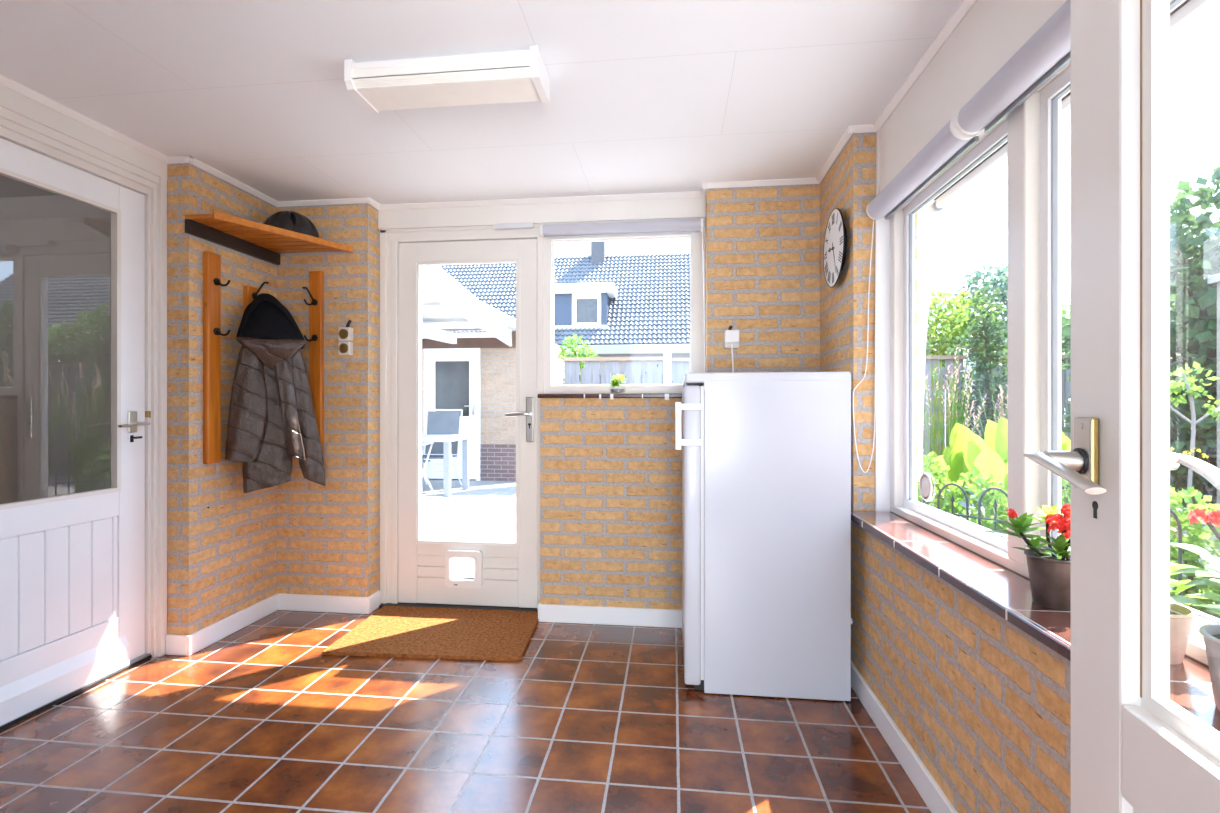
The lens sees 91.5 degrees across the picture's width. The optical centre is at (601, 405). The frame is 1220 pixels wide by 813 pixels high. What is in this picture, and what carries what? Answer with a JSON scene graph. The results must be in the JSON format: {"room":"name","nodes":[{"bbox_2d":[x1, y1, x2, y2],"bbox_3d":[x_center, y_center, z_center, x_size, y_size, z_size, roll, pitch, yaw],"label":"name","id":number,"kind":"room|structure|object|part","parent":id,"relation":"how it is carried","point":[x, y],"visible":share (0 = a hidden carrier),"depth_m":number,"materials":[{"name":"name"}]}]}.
{"room":"mudroom","nodes":[
{"label":"mudroom","id":0,"kind":"room"},
{"bbox_2d":[167,163,276,634],"bbox_3d":[-1.942,0.009,3.006,0.225,2.360,0.606,0,0,7],"label":"wall","id":1,"kind":"structure","parent":0,"point":[222,557],"depth_m":2.78,"materials":[{"name":"yellow brick"}]},
{"bbox_2d":[0,106,166,730],"bbox_3d":[-2.218,0.049,1.496,0.238,2.160,2.480,0,0,7],"label":"door","id":2,"kind":"structure","parent":1,"relation":"in","point":[83,575],"depth_m":2.46,"materials":[{"name":"beige paint"}]},
{"bbox_2d":[0,175,110,503],"bbox_3d":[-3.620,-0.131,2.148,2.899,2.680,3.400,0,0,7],"label":"door glass","id":3,"kind":"object","parent":2,"relation":"attached to","point":[55,249],"depth_m":3.74,"materials":[{"name":"clear glass"}]},
{"bbox_3d":[-2.100,0.682,2.196,0.026,0.426,0.657,0,0,7],"label":"boarded panel","id":4,"kind":"part","parent":2,"relation":"part of","materials":[{"name":"white paint"}]},
{"bbox_2d":[0,84,166,178],"bbox_3d":[-2.233,-1.084,1.452,0.218,0.114,2.549,0,0,7],"label":"fascia","id":5,"kind":"object","parent":2,"relation":"attached to","point":[10,99],"visible":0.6,"depth_m":2.30,"materials":[{"name":"beige paint"}]},
{"bbox_3d":[-2.032,0.070,2.580,0.008,0.093,0.042,0,0,7],"label":"handle plate","id":6,"kind":"part","parent":2,"relation":"part of","materials":[{"name":"metal"}]},
{"bbox_3d":[-2.005,0.081,2.536,0.062,0.022,0.137,0,0,7],"label":"lever","id":7,"kind":"part","parent":2,"relation":"part of","materials":[{"name":"metal"}]},
{"bbox_3d":[-2.022,0.039,2.652,0.020,0.030,0.012,0,0,7],"label":"strike plate","id":8,"kind":"part","parent":2,"relation":"part of","materials":[{"name":"gold metal"}]},
{"bbox_2d":[203,251,230,463],"bbox_3d":[-1.802,-0.224,2.806,0.103,0.995,0.082,0,0,7],"label":"rail","id":9,"kind":"object","parent":1,"relation":"attached to","point":[212,334],"visible":1,"depth_m":2.79,"materials":[{"name":"brown wood"}]},
{"bbox_2d":[243,282,268,312],"bbox_3d":[-1.768,-0.135,3.062,0.110,1.008,0.078,0,0,7],"label":"coat hook","id":10,"kind":"object","parent":1,"relation":"attached to","point":[249,292],"visible":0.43,"depth_m":3.04,"materials":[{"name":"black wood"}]},
{"bbox_2d":[225,293,325,492],"bbox_3d":[-1.624,-0.072,2.985,0.427,1.007,0.238,0,0,-17],"label":"hooded jacket","id":11,"kind":"object","parent":10,"relation":"hanging from","point":[272,420],"visible":1,"depth_m":2.93,"materials":[{"name":"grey fabric"}]},
{"bbox_2d":[236,293,305,369],"bbox_3d":[-1.633,-0.376,2.952,0.297,0.400,0.251,0,0,7],"label":"hood","id":12,"kind":"object","parent":11,"relation":"attached to","point":[270,338],"depth_m":2.91,"materials":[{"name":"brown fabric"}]},
{"bbox_3d":[-1.525,0.056,3.077,0.186,0.733,0.100,0,0,-29],"label":"panel","id":13,"kind":"part","parent":11,"relation":"part of","materials":[{"name":"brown fabric"}]},
{"bbox_2d":[185,212,352,264],"bbox_3d":[-1.607,-0.819,2.946,0.456,0.085,0.635,0,0,7],"label":"shelf","id":14,"kind":"object","parent":1,"relation":"attached to","point":[261,241],"visible":1,"depth_m":2.93,"materials":[{"name":"brown wood"}]},
{"bbox_3d":[-1.538,-0.846,2.935,0.018,0.030,0.691,0,0,33],"label":"rail","id":15,"kind":"part","parent":14,"relation":"part of","materials":[{"name":"brown wood"}]},
{"bbox_2d":[259,211,318,237],"bbox_3d":[-1.634,-0.939,3.123,0.322,0.159,0.266,0,0,7],"label":"hat","id":16,"kind":"object","parent":14,"relation":"on","point":[297,222],"visible":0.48,"depth_m":3.05,"materials":[{"name":"black fabric"}]},
{"bbox_2d":[166,590,380,655],"bbox_3d":[-1.687,1.084,3.107,0.978,0.090,0.417,0,0,-42],"label":"baseboard","id":17,"kind":"structure","parent":1,"relation":"attached to","point":[181,645],"depth_m":3.18,"materials":[{"name":"white paint"}]},
{"bbox_2d":[0,608,930,812],"bbox_3d":[-0.618,1.159,1.560,3.600,0.060,3.550,0,0,7],"label":"floor","id":18,"kind":"structure","parent":0,"point":[591,718],"depth_m":2.00,"materials":[{"name":"tile"}]},
{"bbox_2d":[322,606,538,660],"bbox_3d":[-0.783,1.121,2.950,0.924,0.016,0.630,0,0,7],"label":"doormat","id":19,"kind":"object","parent":18,"relation":"on","point":[391,631],"visible":0.88,"depth_m":2.89,"materials":[{"name":"brown fabric"}]},
{"bbox_2d":[675,372,852,700],"bbox_3d":[0.662,0.500,2.591,0.676,1.258,0.608,0,0,7],"label":"refrigerator","id":20,"kind":"object","parent":18,"relation":"on","point":[766,456],"visible":1,"depth_m":2.29,"materials":[{"name":"white metal"}]},
{"bbox_3d":[0.343,0.081,2.342,0.102,0.189,0.038,0,0,7],"label":"handle","id":21,"kind":"part","parent":20,"relation":"part of","materials":[{"name":"white plastic"}]},
{"bbox_3d":[0.395,0.511,2.629,0.064,1.180,0.596,0,0,7],"label":"door","id":22,"kind":"part","parent":20,"relation":"part of","materials":[{"name":"white metal"}]},
{"bbox_2d":[0,0,961,204],"bbox_3d":[-0.557,-1.196,1.653,3.700,0.150,3.750,0,0,7],"label":"ceiling","id":23,"kind":"structure","parent":0,"point":[647,96],"depth_m":2.08,"materials":[{"name":"white paint"}]},
{"bbox_2d":[344,45,549,113],"bbox_3d":[-0.502,-1.075,1.976,0.637,0.092,0.188,0,0,7],"label":"ceiling light","id":24,"kind":"object","parent":23,"relation":"attached to","point":[512,76],"visible":1,"depth_m":1.92,"materials":[{"name":"plastic"}]},
{"bbox_2d":[277,184,819,609],"bbox_3d":[-0.411,0.009,3.280,3.600,2.360,0.305,0,0,7],"label":"wall","id":25,"kind":"structure","parent":0,"point":[611,470],"depth_m":3.08,"materials":[{"name":"yellow brick"}]},
{"bbox_2d":[302,271,323,453],"bbox_3d":[-1.560,-0.232,3.211,0.072,1.002,0.108,0,0,7],"label":"rail","id":26,"kind":"object","parent":25,"relation":"attached to","point":[316,278],"visible":0.95,"depth_m":3.23,"materials":[{"name":"brown wood"}]},
{"bbox_2d":[338,320,352,355],"bbox_3d":[-1.383,-0.369,3.220,0.065,0.195,0.047,0,0,7],"label":"double socket","id":27,"kind":"object","parent":25,"relation":"attached to","point":[345,334],"visible":1,"depth_m":3.20,"materials":[{"name":"plastic"}]},
{"bbox_2d":[339,329,347,338],"bbox_3d":[-1.386,-0.385,3.199,0.054,0.054,0.005,0,0,7],"label":"socket","id":28,"kind":"object","parent":27,"relation":"attached to","point":[343,333],"depth_m":3.20,"materials":[{"name":"beige plastic"}]},
{"bbox_2d":[339,343,347,352],"bbox_3d":[-1.386,-0.308,3.199,0.054,0.054,0.005,0,0,7],"label":"socket","id":29,"kind":"object","parent":27,"relation":"attached to","point":[343,347],"depth_m":3.20,"materials":[{"name":"beige plastic"}]},
{"bbox_2d":[379,227,543,610],"bbox_3d":[-0.770,0.070,3.355,0.955,2.129,0.202,0,0,7],"label":"door","id":30,"kind":"structure","parent":25,"relation":"in","point":[415,571],"depth_m":3.33,"materials":[{"name":"beige paint"}]},
{"bbox_3d":[-0.453,0.049,3.244,0.135,0.028,0.057,0,0,7],"label":"lever","id":31,"kind":"part","parent":30,"relation":"part of","materials":[{"name":"metal"}]},
{"bbox_3d":[-0.391,0.077,3.266,0.043,0.248,0.009,0,0,7],"label":"handle plate","id":32,"kind":"part","parent":30,"relation":"part of","materials":[{"name":"metal"}]},
{"bbox_2d":[0,0,976,209],"bbox_3d":[-0.536,-1.110,1.661,3.102,0.026,3.170,0,0,7],"label":"trim","id":33,"kind":"structure","parent":25,"relation":"attached to","point":[964,6],"depth_m":2.74,"materials":[{"name":"white wood"}]},
{"bbox_2d":[378,197,705,232],"bbox_3d":[-0.347,-1.058,3.270,1.816,0.165,0.070,0,0,7],"label":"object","id":34,"kind":"object","parent":25,"relation":"attached to","point":[466,217],"visible":0.64,"depth_m":3.23,"materials":[{"name":"beige paint"}]},
{"bbox_2d":[494,222,533,229],"bbox_3d":[-0.474,-0.979,3.240,0.220,0.030,0.024,0,0,7],"label":"vent","id":35,"kind":"object","parent":34,"relation":"attached to","point":[523,225],"visible":1,"depth_m":3.23,"materials":[{"name":"grey plastic"}]},
{"bbox_2d":[538,603,681,627],"bbox_3d":[0.377,1.084,3.092,1.409,0.090,0.150,0,0,7],"label":"baseboard","id":36,"kind":"structure","parent":25,"relation":"attached to","point":[648,617],"depth_m":3.06,"materials":[{"name":"white paint"}]},
{"bbox_2d":[538,222,704,399],"bbox_3d":[0.106,-0.510,3.160,0.890,0.963,0.239,0,0,7],"label":"window","id":37,"kind":"structure","parent":25,"relation":"in","point":[551,390],"depth_m":3.19,"materials":[{"name":"beige paint"}]},
{"bbox_3d":[0.111,-0.050,3.133,0.873,0.022,0.173,0,0,7],"label":"sill","id":38,"kind":"part","parent":37,"relation":"part of","materials":[{"name":"tile"}]},
{"bbox_3d":[0.092,-0.118,3.136,0.094,0.115,0.087,0,0,7],"label":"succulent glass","id":39,"kind":"part","parent":37,"relation":"part of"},
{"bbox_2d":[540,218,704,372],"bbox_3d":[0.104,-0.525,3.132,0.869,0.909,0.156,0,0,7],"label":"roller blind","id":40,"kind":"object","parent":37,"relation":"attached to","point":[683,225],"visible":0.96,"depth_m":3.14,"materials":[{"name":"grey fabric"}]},
{"bbox_3d":[0.524,-0.507,3.054,0.007,0.871,0.102,0,0,1],"label":"pull cord","id":41,"kind":"part","parent":40,"relation":"part of","materials":[{"name":"white plastic"}]},
{"bbox_2d":[724,326,739,371],"bbox_3d":[0.651,-0.186,2.963,0.074,0.431,0.070,0,0,7],"label":"plug","id":42,"kind":"object","parent":25,"relation":"attached to","point":[731,337],"visible":0.85,"depth_m":2.93,"materials":[{"name":"plastic"}]},
{"bbox_2d":[820,132,1070,812],"bbox_3d":[1.006,0.009,1.269,0.245,2.360,3.360,0,0,7],"label":"wall","id":43,"kind":"structure","parent":0,"point":[984,704],"depth_m":1.70,"materials":[{"name":"yellow brick"}]},
{"bbox_2d":[823,208,846,287],"bbox_3d":[1.026,-0.686,2.596,0.033,0.336,0.336,0,0,7],"label":"wall clock","id":44,"kind":"object","parent":43,"relation":"attached to","point":[835,240],"visible":1,"depth_m":2.58,"materials":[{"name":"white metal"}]},
{"bbox_2d":[851,661,957,812],"bbox_3d":[0.895,1.084,1.431,0.015,0.090,3.055,0,0,7],"label":"baseboard","id":45,"kind":"structure","parent":43,"relation":"attached to","point":[931,793],"depth_m":1.85,"materials":[{"name":"white paint"}]},
{"bbox_2d":[876,0,1066,195],"bbox_3d":[1.043,-0.985,1.085,0.188,0.313,2.604,0,0,7],"label":"fascia","id":46,"kind":"object","parent":43,"relation":"attached to","point":[991,32],"visible":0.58,"depth_m":1.73,"materials":[{"name":"beige paint"}]},
{"bbox_2d":[851,0,1219,731],"bbox_3d":[0.952,-0.192,1.147,0.243,1.278,2.506,0,0,7],"label":"window","id":47,"kind":"structure","parent":43,"relation":"in","point":[984,566],"depth_m":1.49,"materials":[{"name":"beige paint"}]},
{"bbox_2d":[853,112,978,472],"bbox_3d":[1.031,-0.274,2.013,0.128,1.090,0.754,0,0,7],"label":"roller blind","id":48,"kind":"object","parent":47,"relation":"attached to","point":[949,140],"visible":0.95,"depth_m":1.97,"materials":[{"name":"grey fabric"}]},
{"bbox_3d":[1.057,-0.265,2.386,0.089,1.072,0.017,0,0,18],"label":"bead chain","id":49,"kind":"part","parent":48,"relation":"part of","materials":[{"name":"white plastic"}]},
{"bbox_2d":[919,472,932,501],"bbox_3d":[1.167,0.293,2.139,0.006,0.104,0.104,0,0,7],"label":"vent","id":50,"kind":"object","parent":47,"relation":"attached to","point":[925,482],"depth_m":2.13,"materials":[{"name":"white plastic"}]},
{"bbox_2d":[955,0,1070,134],"bbox_3d":[0.921,-0.776,0.909,0.082,0.086,1.425,0,0,7],"label":"roller blind","id":51,"kind":"object","parent":47,"relation":"attached to","point":[1048,46],"visible":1,"depth_m":1.36,"materials":[{"name":"grey fabric"}]},
{"bbox_2d":[983,504,1070,610],"bbox_3d":[0.952,0.314,1.295,0.130,0.217,0.215,0,0,-31],"label":"potted kalanchoe","id":52,"kind":"object","parent":47,"relation":"on","point":[1049,568],"visible":0.68,"depth_m":1.25,"materials":[{"name":"plant"}]},
{"bbox_2d":[1024,549,1070,610],"bbox_3d":[0.970,0.370,1.265,0.116,0.105,0.116,0,0,7],"label":"flower pot","id":53,"kind":"object","parent":52,"relation":"on","point":[1049,571],"depth_m":1.24,"materials":[{"name":"ceramic"}]},
{"bbox_3d":[0.924,0.433,1.150,0.180,0.020,2.505,0,0,7],"label":"sill","id":54,"kind":"part","parent":47,"relation":"part of","materials":[{"name":"brown tile"}]},
{"bbox_2d":[1170,563,1206,663],"bbox_3d":[0.934,0.346,1.004,0.133,0.154,0.159,0,0,7],"label":"potted pelargonium","id":55,"kind":"object","parent":47,"relation":"on","point":[1181,616],"visible":0.23,"depth_m":0.97,"materials":[{"name":"ceramic"}]},
{"bbox_2d":[1170,604,1196,663],"bbox_3d":[0.935,0.381,1.006,0.104,0.085,0.104,0,0,7],"label":"flower pot","id":56,"kind":"object","parent":55,"relation":"on","point":[1181,616],"depth_m":0.97,"materials":[{"name":"ceramic"}]},
{"bbox_2d":[1170,507,1219,710],"bbox_3d":[0.900,0.283,0.802,0.213,0.281,0.210,0,0,-44],"label":"geranium","id":57,"kind":"object","parent":47,"relation":"on","point":[1210,632],"visible":1,"depth_m":0.84,"materials":[{"name":"green plant"}]},
{"bbox_2d":[1199,624,1219,710],"bbox_3d":[0.898,0.370,0.803,0.128,0.105,0.128,0,0,7],"label":"flower pot","id":58,"kind":"object","parent":57,"relation":"on","point":[1210,632],"depth_m":0.82,"materials":[{"name":"ceramic"}]},
{"bbox_2d":[918,0,1219,481],"bbox_3d":[1.179,-0.295,1.303,0.170,1.251,2.669,0,0,7],"label":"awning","id":59,"kind":"object","parent":43,"relation":"attached to","point":[1190,16],"visible":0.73,"depth_m":2.13,"materials":[{"name":"white fabric"}]},
{"bbox_3d":[1.361,-0.237,2.499,0.061,1.135,0.250,0,0,7],"label":"arm","id":60,"kind":"part","parent":59,"relation":"part of"},
{"bbox_3d":[-0.812,0.009,-0.053,3.600,2.360,0.300,0,0,7],"label":"wall","id":61,"kind":"structure","parent":0,"visible":0},
{"bbox_2d":[1023,0,1219,812],"bbox_3d":[0.564,0.089,0.380,0.185,2.040,0.850,0,0,12],"label":"door","id":62,"kind":"structure","parent":61,"relation":"in","point":[1134,749],"depth_m":0.70,"materials":[{"name":"beige paint"}]},
{"bbox_3d":[0.572,0.079,0.724,0.061,0.042,0.123,0,0,12],"label":"lever","id":63,"kind":"part","parent":62,"relation":"part of","materials":[{"name":"metal"}]},
{"bbox_3d":[0.610,0.061,0.754,0.004,0.091,0.035,0,0,12],"label":"plate","id":64,"kind":"part","parent":62,"relation":"part of","materials":[{"name":"metal"}]},
{"bbox_3d":[0.615,0.061,0.753,0.010,0.092,0.036,0,0,12],"label":"handle plate","id":65,"kind":"part","parent":62,"relation":"part of","materials":[{"name":"gold metal"}]},
{"bbox_3d":[0.693,0.079,0.699,0.061,0.042,0.123,0,0,12],"label":"lever","id":66,"kind":"part","parent":62,"relation":"part of","materials":[{"name":"metal"}]},
{"label":"outside","id":67,"kind":"structure","parent":0,"visible":0},
{"bbox_2d":[422,479,515,576],"bbox_3d":[11.123,1.229,8.734,100.000,0.100,100.000,0,0,7],"label":"terrace","id":68,"kind":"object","parent":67,"point":[486,511],"depth_m":6.49,"materials":[{"name":"white concrete"}]},
{"bbox_2d":[422,442,434,493],"bbox_3d":[-2.528,0.617,7.619,0.562,1.124,0.693,0,0,7],"label":"garden chair","id":69,"kind":"object","parent":68,"relation":"on","point":[426,443],"visible":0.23,"depth_m":7.70,"materials":[{"name":"grey plastic"}]},
{"bbox_3d":[-2.267,0.829,7.575,0.028,0.698,0.601,0,0,7],"label":"leg","id":70,"kind":"part","parent":69,"relation":"part of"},
{"bbox_3d":[-2.265,0.623,7.588,0.028,1.114,0.693,0,0,7],"label":"leg","id":71,"kind":"part","parent":69,"relation":"part of","materials":[{"name":"white plastic"}]},
{"bbox_2d":[422,409,462,484],"bbox_3d":[-2.362,0.617,8.500,0.562,1.124,0.693,0,0,7],"label":"garden chair","id":72,"kind":"object","parent":68,"relation":"on","point":[440,422],"visible":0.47,"depth_m":8.75,"materials":[{"name":"grey plastic"}]},
{"bbox_3d":[-2.625,0.623,8.532,0.028,1.114,0.693,0,0,7],"label":"leg","id":73,"kind":"part","parent":72,"relation":"part of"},
{"bbox_3d":[-2.366,0.729,8.463,0.500,0.020,0.440,0,0,7],"label":"seat","id":74,"kind":"part","parent":72,"relation":"part of","materials":[{"name":"grey plastic"}]},
{"bbox_3d":[-2.332,0.399,8.751,0.480,0.620,0.140,0,0,7],"label":"backrest","id":75,"kind":"part","parent":72,"relation":"part of","materials":[{"name":"grey plastic"}]},
{"bbox_3d":[-2.097,0.829,8.481,0.028,0.698,0.601,0,0,7],"label":"leg","id":76,"kind":"part","parent":72,"relation":"part of","materials":[{"name":"white plastic"}]},
{"bbox_3d":[-2.099,0.623,8.468,0.028,1.114,0.693,0,0,7],"label":"leg","id":77,"kind":"part","parent":72,"relation":"part of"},
{"bbox_2d":[422,434,469,496],"bbox_3d":[-2.670,0.796,8.117,1.560,0.765,0.800,0,0,7],"label":"garden table","id":78,"kind":"object","parent":68,"relation":"on","point":[446,439],"visible":0.46,"depth_m":7.70,"materials":[{"name":"white plastic"}]},
{"bbox_3d":[-1.988,0.824,7.690,0.075,0.710,0.075,0,0,7],"label":"leg","id":79,"kind":"part","parent":78,"relation":"part of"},
{"bbox_3d":[-1.906,0.824,8.375,0.075,0.710,0.075,0,0,7],"label":"leg","id":80,"kind":"part","parent":78,"relation":"part of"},
{"bbox_2d":[422,266,515,345],"bbox_3d":[-3.436,-0.011,6.935,4.721,2.380,5.150,0,0,7],"label":"carport roof","id":81,"kind":"structure","parent":68,"relation":"on","point":[447,306],"depth_m":6.99,"materials":[{"name":"white"}]},
{"bbox_2d":[422,332,566,480],"bbox_3d":[-3.534,0.014,11.021,5.350,2.330,3.060,0,0,7],"label":"shed","id":82,"kind":"object","parent":68,"relation":"on","point":[475,376],"visible":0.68,"depth_m":9.34,"materials":[{"name":"brick"}]},
{"bbox_3d":[-2.352,0.139,9.423,0.920,2.080,0.110,0,0,7],"label":"door frame","id":83,"kind":"part","parent":82,"relation":"part of","materials":[{"name":"white wood"}]},
{"bbox_3d":[-2.352,0.159,9.418,0.800,2.000,0.040,0,0,7],"label":"shed door","id":84,"kind":"part","parent":82,"relation":"part of","materials":[{"name":"white wood"}]},
{"bbox_3d":[-2.352,-0.266,9.423,0.560,0.870,0.010,0,0,7],"label":"door pane","id":85,"kind":"part","parent":82,"relation":"part of","materials":[{"name":"glass"}]},
{"bbox_3d":[-2.070,0.029,9.334,0.140,0.240,0.060,0,0,7],"label":"door handle","id":86,"kind":"part","parent":82,"relation":"part of","materials":[{"name":"metal"}]},
{"bbox_2d":[554,353,561,383],"bbox_3d":[-0.806,0.144,8.792,0.460,2.070,0.055,0,0,7],"label":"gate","id":87,"kind":"object","parent":68,"relation":"on","point":[557,365],"visible":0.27,"depth_m":8.76,"materials":[{"name":"grey wood"}]},
{"bbox_2d":[439,241,689,383],"bbox_3d":[-0.975,-3.821,31.250,22.600,10.000,10.180,0,0,7],"label":"house","id":88,"kind":"structure","parent":68,"relation":"on","point":[625,305],"depth_m":27.96,"materials":[{"name":"brick"}]},
{"bbox_3d":[-1.391,-3.526,27.251,3.430,0.230,0.220,0,0,7],"label":"dormer sill","id":89,"kind":"part","parent":88,"relation":"part of","materials":[{"name":"white wood"}]},
{"bbox_2d":[558,333,599,383],"bbox_3d":[-0.353,0.033,9.200,0.691,2.296,0.570,0,0,7],"label":"bush","id":90,"kind":"object","parent":68,"relation":"on","point":[574,350],"visible":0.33,"depth_m":9.15,"materials":[{"name":"green plant"}]},
{"bbox_2d":[564,352,670,383],"bbox_3d":[0.239,0.204,8.769,1.580,1.950,0.130,0,0,7],"label":"wooden fence","id":91,"kind":"object","parent":68,"relation":"on","point":[652,374],"visible":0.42,"depth_m":8.75,"materials":[{"name":"grey wood"}]},
{"bbox_3d":[0.238,-0.686,8.764,1.580,0.050,0.080,0,0,7],"label":"cap rail","id":92,"kind":"part","parent":91,"relation":"part of","materials":[{"name":"grey wood"}]},
{"bbox_3d":[0.967,0.204,8.671,0.110,1.950,0.110,0,0,7],"label":"post","id":93,"kind":"part","parent":91,"relation":"part of","materials":[{"name":"grey wood"}]},
{"bbox_2d":[673,358,689,383],"bbox_3d":[1.986,0.204,8.559,1.900,1.950,0.130,0,0,7],"label":"wooden fence","id":94,"kind":"object","parent":68,"relation":"on","point":[677,378],"visible":0.09,"depth_m":8.65,"materials":[{"name":"grey wood"}]},
{"bbox_3d":[1.986,-0.666,8.554,1.900,0.050,0.080,0,0,7],"label":"cap rail","id":95,"kind":"part","parent":94,"relation":"part of","materials":[{"name":"grey wood"}]},
{"bbox_2d":[918,290,1000,366],"bbox_3d":[7.142,-0.668,12.864,2.852,3.706,2.021,0,0,7],"label":"tree","id":96,"kind":"object","parent":68,"relation":"on","point":[940,341],"visible":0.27,"depth_m":12.41,"materials":[{"name":"green plant"}]},
{"bbox_2d":[935,261,1007,350],"bbox_3d":[10.438,-1.268,15.585,3.297,4.903,2.259,0,0,7],"label":"tree","id":97,"kind":"object","parent":68,"relation":"on","point":[1002,277],"visible":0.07,"depth_m":15.36,"materials":[{"name":"green plant"}]},
{"bbox_2d":[918,482,1181,594],"bbox_3d":[2.290,0.861,4.383,0.031,0.637,2.936,0,0,-36],"label":"wire fence","id":98,"kind":"object","parent":68,"relation":"on","point":[952,500],"visible":0.13,"depth_m":3.99,"materials":[{"name":"black metal"}]},
{"bbox_3d":[2.290,0.929,4.383,0.015,0.356,2.936,0,0,-36],"label":"rail","id":99,"kind":"part","parent":98,"relation":"part of","materials":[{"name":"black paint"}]},
{"bbox_2d":[922,353,1204,490],"bbox_3d":[6.762,0.224,7.985,7.680,1.910,0.130,0,0,7],"label":"wooden fence","id":100,"kind":"object","parent":68,"relation":"on","point":[949,359],"visible":0.04,"depth_m":8.20,"materials":[{"name":"grey wood"}]},
{"bbox_3d":[5.068,0.224,8.178,0.110,1.910,0.110,0,0,7],"label":"post","id":101,"kind":"part","parent":100,"relation":"part of","materials":[{"name":"grey wood"}]},
{"bbox_3d":[6.761,-0.666,7.980,7.680,0.050,0.080,0,0,7],"label":"cap rail","id":102,"kind":"part","parent":100,"relation":"part of","materials":[{"name":"wood"}]},
{"bbox_2d":[944,318,1184,365],"bbox_3d":[7.818,-0.086,8.389,5.600,2.529,0.850,0,0,7],"label":"clipped hedge","id":103,"kind":"object","parent":68,"relation":"on","point":[1065,340],"visible":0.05,"depth_m":8.58,"materials":[{"name":"green plant"}]},
{"bbox_2d":[922,491,1219,618],"bbox_3d":[4.998,1.173,5.543,9.400,0.012,5.200,0,0,7],"label":"garden bed","id":104,"kind":"object","parent":68,"relation":"on","point":[932,499],"depth_m":5.76,"materials":[{"name":"plant"}]},
{"bbox_2d":[921,451,945,501],"bbox_3d":[2.722,0.793,5.128,0.521,0.777,0.424,0,0,7],"label":"leaf plant","id":105,"kind":"object","parent":104,"relation":"on","point":[941,460],"visible":0.02,"depth_m":5.01,"materials":[{"name":"green plant"}]},
{"bbox_2d":[923,347,986,507],"bbox_3d":[3.239,0.316,5.574,0.655,1.726,0.691,0,0,7],"label":"grass","id":106,"kind":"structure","parent":104,"relation":"on","point":[951,416],"depth_m":5.54,"materials":[{"name":"green plant"}]},
{"bbox_2d":[918,449,1007,530],"bbox_3d":[2.664,0.780,4.536,0.927,0.898,0.589,0,0,37],"label":"perennials","id":107,"kind":"object","parent":104,"relation":"on","point":[944,506],"visible":0.31,"depth_m":4.45,"materials":[{"name":"green plant"}]},
{"bbox_2d":[942,416,1007,527],"bbox_3d":[3.233,0.638,4.942,0.671,1.088,0.654,0,0,7],"label":"leaf plant","id":108,"kind":"object","parent":104,"relation":"on","point":[968,451],"visible":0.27,"depth_m":5.03,"materials":[{"name":"green plant"}]},
{"bbox_2d":[956,282,1007,495],"bbox_3d":[5.009,-0.211,7.737,0.742,2.786,0.765,0,0,7],"label":"columnar conifer","id":109,"kind":"object","parent":104,"relation":"on","point":[986,361],"visible":0.66,"depth_m":7.67,"materials":[{"name":"green plant"}]},
{"bbox_2d":[973,385,1007,512],"bbox_3d":[4.103,0.482,6.044,0.609,1.395,0.557,0,0,7],"label":"grass","id":110,"kind":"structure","parent":104,"relation":"on","point":[1002,413],"depth_m":6.08,"materials":[{"name":"green plant"}]},
{"bbox_2d":[984,418,1070,506],"bbox_3d":[3.751,0.646,5.109,0.753,1.071,0.616,0,0,19],"label":"leaf plant","id":111,"kind":"object","parent":104,"relation":"on","point":[990,430],"visible":0.02,"depth_m":5.30,"materials":[{"name":"plant"}]},
{"bbox_2d":[1061,480,1188,554],"bbox_3d":[3.492,0.832,4.087,0.883,0.798,0.571,0,0,16],"label":"perennials","id":112,"kind":"object","parent":104,"relation":"on","point":[1067,492],"visible":0.02,"depth_m":4.13,"materials":[{"name":"green plant"}]},
{"bbox_2d":[1061,166,1219,518],"bbox_3d":[6.826,-0.707,6.109,3.525,4.115,2.156,0,0,34],"label":"tree","id":113,"kind":"object","parent":104,"relation":"on","point":[1195,314],"visible":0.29,"depth_m":6.12,"materials":[{"name":"green plant"}]},
{"bbox_2d":[1170,487,1219,616],"bbox_3d":[3.454,0.844,3.410,0.761,0.738,0.567,0,0,42],"label":"bush","id":114,"kind":"object","parent":104,"relation":"on","point":[1196,535],"visible":0.34,"depth_m":3.39,"materials":[{"name":"green plant"}]},
{"bbox_2d":[1170,361,1219,528],"bbox_3d":[4.082,0.437,4.096,0.716,1.485,0.283,0,0,17],"label":"tree","id":115,"kind":"object","parent":104,"relation":"on","point":[1175,387],"visible":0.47,"depth_m":4.09,"materials":[{"name":"green plant"}]},
{"bbox_2d":[1208,273,1219,503],"bbox_3d":[5.547,0.019,4.998,0.460,2.320,0.430,0,0,7],"label":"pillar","id":116,"kind":"structure","parent":104,"relation":"on","point":[1212,279],"depth_m":5.18,"materials":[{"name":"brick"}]},
{"bbox_2d":[1061,300,1185,364],"bbox_3d":[10.542,-0.678,11.977,3.370,3.723,2.493,0,0,7],"label":"tree","id":117,"kind":"object","parent":68,"relation":"on","point":[1063,312],"visible":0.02,"depth_m":12.31,"materials":[{"name":"green plant"}]}
]}

